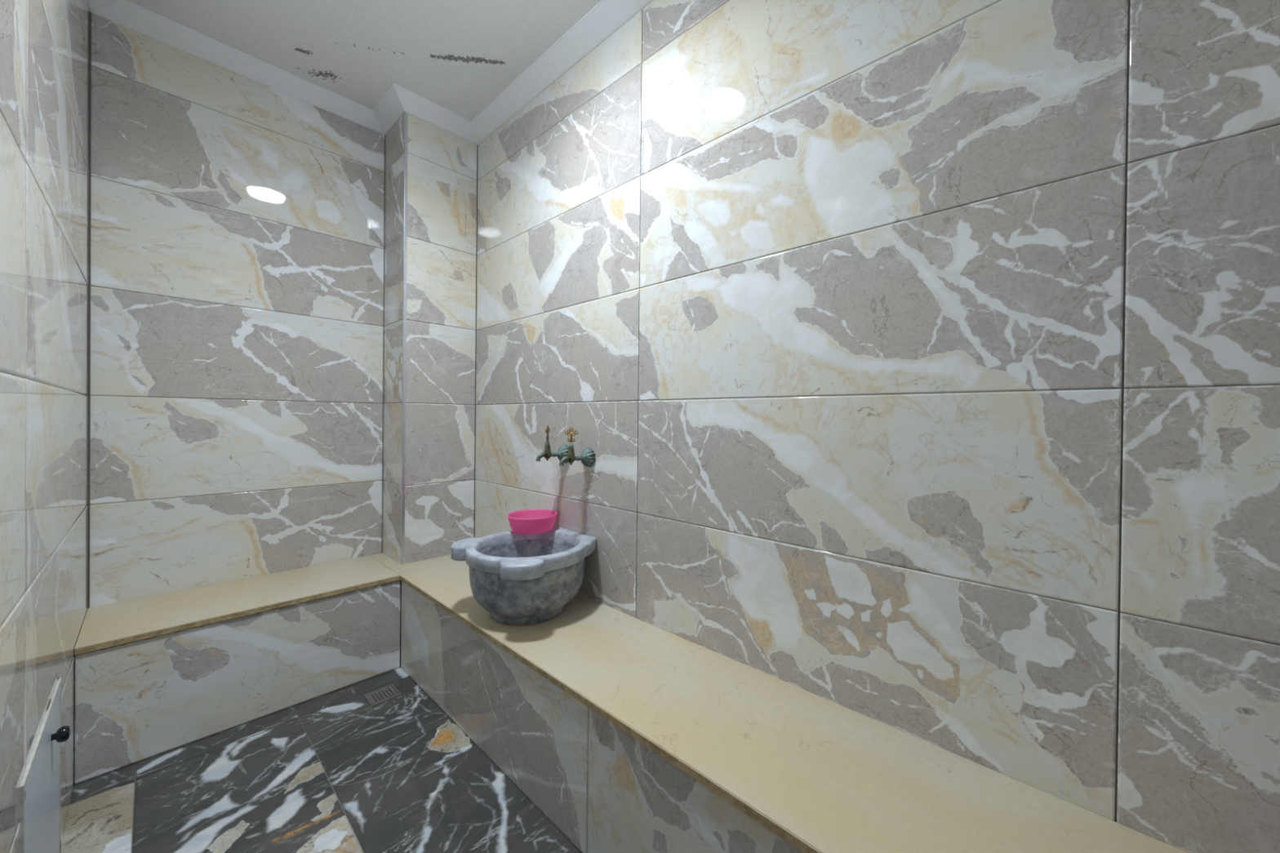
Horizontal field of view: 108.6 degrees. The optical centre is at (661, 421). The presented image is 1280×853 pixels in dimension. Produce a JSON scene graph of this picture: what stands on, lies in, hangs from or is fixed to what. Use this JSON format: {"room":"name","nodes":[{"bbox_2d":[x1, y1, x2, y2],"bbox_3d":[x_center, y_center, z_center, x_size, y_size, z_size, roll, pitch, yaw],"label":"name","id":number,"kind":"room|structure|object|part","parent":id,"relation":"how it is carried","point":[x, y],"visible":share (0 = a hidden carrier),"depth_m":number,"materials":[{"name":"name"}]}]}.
{"room":"spa","nodes":[
{"label":"spa","id":0,"kind":"room"},
{"bbox_2d":[0,0,89,852],"bbox_3d":[-1.041,-0.202,0.646,3.135,2.641,0.120,1,0,42],"label":"wall","id":1,"kind":"structure","parent":0,"point":[45,44],"depth_m":0.97,"materials":[{"name":"stone"}]},
{"bbox_2d":[19,677,70,852],"bbox_3d":[-1.332,0.878,1.006,0.505,0.462,0.030,1,0,42],"label":"access panel","id":2,"kind":"object","parent":1,"relation":"attached to","point":[40,785],"visible":1,"depth_m":1.00,"materials":[{"name":"white plastic"}]},
{"bbox_3d":[-1.341,0.885,0.997,0.484,0.441,0.002,1,0,42],"label":"panel door","id":3,"kind":"part","parent":2,"relation":"part of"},
{"bbox_3d":[-1.407,0.735,1.077,0.035,0.035,0.027,1,0,42],"label":"knob","id":4,"kind":"part","parent":2,"relation":"part of","materials":[{"name":"black plastic"}]},
{"bbox_2d":[87,12,91,608],"bbox_3d":[-2.084,-0.401,1.674,0.006,2.166,0.004,1,0,42],"label":"trim","id":5,"kind":"structure","parent":1,"relation":"attached to","point":[90,48],"depth_m":1.67,"materials":[{"name":"plastic"}]},
{"bbox_2d":[87,13,384,608],"bbox_3d":[-1.811,-0.218,2.071,0.120,2.641,1.161,1,0,42],"label":"wall","id":6,"kind":"structure","parent":0,"point":[237,221],"depth_m":1.94,"materials":[{"name":"stone"}]},
{"bbox_2d":[382,134,385,552],"bbox_3d":[-1.442,-0.398,2.385,0.002,2.166,0.002,1,0,42],"label":"trim","id":7,"kind":"structure","parent":6,"relation":"attached to","point":[384,135],"depth_m":2.38,"materials":[{"name":"plastic"}]},
{"bbox_2d":[60,666,581,852],"bbox_3d":[-0.572,1.171,1.188,3.175,0.100,1.559,1,0,42],"label":"floor","id":8,"kind":"structure","parent":0,"point":[335,771],"depth_m":1.38,"materials":[{"name":"stone"}]},
{"bbox_2d":[74,555,400,784],"bbox_3d":[-1.634,0.896,1.872,0.434,0.419,0.906,1,0,42],"label":"stone bench","id":9,"kind":"object","parent":8,"relation":"on","point":[155,675],"visible":1,"depth_m":1.67,"materials":[{"name":"beige stone"}]},
{"bbox_3d":[-1.634,0.696,1.868,0.434,0.020,0.899,1,0,42],"label":"seat","id":10,"kind":"part","parent":9,"relation":"part of","materials":[{"name":"beige stone"}]},
{"bbox_2d":[364,684,401,706],"bbox_3d":[-1.129,1.109,1.861,0.104,0.004,0.104,1,0,42],"label":"floor drain","id":11,"kind":"object","parent":8,"relation":"on","point":[376,697],"visible":1,"depth_m":1.86,"materials":[{"name":"silver metal"}]},
{"bbox_2d":[369,552,1187,852],"bbox_3d":[-0.253,0.912,1.507,2.974,0.419,0.417,1,0,42],"label":"stone bench","id":12,"kind":"object","parent":8,"relation":"on","point":[628,734],"visible":1,"depth_m":1.09,"materials":[{"name":"beige stone"}]},
{"bbox_2d":[450,527,596,625],"bbox_3d":[-0.485,0.573,1.703,0.476,0.251,0.457,1,0,42],"label":"basin","id":13,"kind":"object","parent":12,"relation":"on","point":[518,579],"visible":0.97,"depth_m":1.56,"materials":[{"name":"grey stone"}]},
{"bbox_2d":[507,508,557,533],"bbox_3d":[-0.530,0.413,1.889,0.197,0.066,0.197,1,0,42],"label":"plastic bowl","id":14,"kind":"object","parent":13,"relation":"on","point":[536,521],"visible":1,"depth_m":1.83,"materials":[{"name":"pink plastic"}]},
{"bbox_2d":[125,0,601,120],"bbox_3d":[-0.544,-1.565,1.172,3.175,0.110,1.559,1,0,42],"label":"ceiling","id":15,"kind":"structure","parent":0,"point":[458,56],"depth_m":1.83,"materials":[{"name":"paint"}]},
{"bbox_2d":[382,113,404,564],"bbox_3d":[-1.332,-0.414,2.300,0.278,2.242,0.020,1,0,42],"label":"wall","id":16,"kind":"structure","parent":0,"point":[394,138],"depth_m":2.29,"materials":[{"name":"stone"}]},
{"bbox_2d":[383,112,477,564],"bbox_3d":[-1.230,-0.414,2.450,0.330,2.242,0.377,1,0,42],"label":"wall","id":17,"kind":"structure","parent":0,"point":[442,217],"depth_m":2.32,"materials":[{"name":"stone"}]},
{"bbox_2d":[400,111,407,564],"bbox_3d":[-1.234,-0.396,2.204,0.010,2.168,0.012,1,0,42],"label":"trim","id":18,"kind":"structure","parent":17,"relation":"attached to","point":[405,188],"depth_m":2.20,"materials":[{"name":"stone"}]},
{"bbox_2d":[475,0,1279,852],"bbox_3d":[-0.046,-0.198,1.687,3.055,2.641,0.120,1,0,42],"label":"wall","id":19,"kind":"structure","parent":0,"point":[917,362],"depth_m":1.01,"materials":[{"name":"stone"}]},
{"bbox_2d":[87,0,653,145],"bbox_3d":[-0.544,-1.493,1.172,2.945,0.058,1.329,1,0,42],"label":"trim","id":20,"kind":"structure","parent":19,"relation":"attached to","point":[607,16],"depth_m":1.97,"materials":[{"name":"white paint"}]},
{"bbox_2d":[474,155,477,537],"bbox_3d":[-0.995,-0.394,2.463,0.002,2.166,0.002,1,0,42],"label":"trim","id":21,"kind":"structure","parent":19,"relation":"attached to","point":[477,156],"depth_m":2.46,"materials":[{"name":"plastic"}]},
{"bbox_2d":[535,425,568,462],"bbox_3d":[-0.449,0.095,1.872,0.078,0.159,0.144,1,0,42],"label":"tap","id":22,"kind":"object","parent":19,"relation":"attached to","point":[562,451],"visible":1,"depth_m":1.86,"materials":[{"name":"green metal"}]},
{"bbox_3d":[-0.481,0.142,1.837,0.019,0.038,0.050,1,0,42],"label":"spout","id":23,"kind":"part","parent":22,"relation":"part of","materials":[{"name":"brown metal"}]},
{"bbox_3d":[-0.460,0.046,1.858,0.009,0.060,0.052,1,0,-3],"label":"handle","id":24,"kind":"part","parent":22,"relation":"part of","materials":[{"name":"gold metal"}]},
{"bbox_2d":[559,426,595,466],"bbox_3d":[-0.332,0.102,1.766,0.078,0.159,0.144,1,0,42],"label":"tap","id":25,"kind":"object","parent":19,"relation":"attached to","point":[587,457],"visible":1,"depth_m":1.75,"materials":[{"name":"green metal"}]},
{"bbox_3d":[-0.364,0.149,1.732,0.019,0.038,0.050,1,0,42],"label":"spout","id":26,"kind":"part","parent":25,"relation":"part of","materials":[{"name":"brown metal"}]},
{"bbox_2d":[567,442,574,464],"bbox_3d":[-0.345,0.123,1.753,0.028,0.087,0.028,1,0,42],"label":"tap","id":27,"kind":"object","parent":25,"relation":"on","point":[571,455],"depth_m":1.74,"materials":[{"name":"green metal"}]},
{"bbox_3d":[-0.344,0.053,1.753,0.052,0.060,0.009,1,0,10],"label":"handle","id":28,"kind":"part","parent":25,"relation":"part of","materials":[{"name":"gold metal"}]}
]}

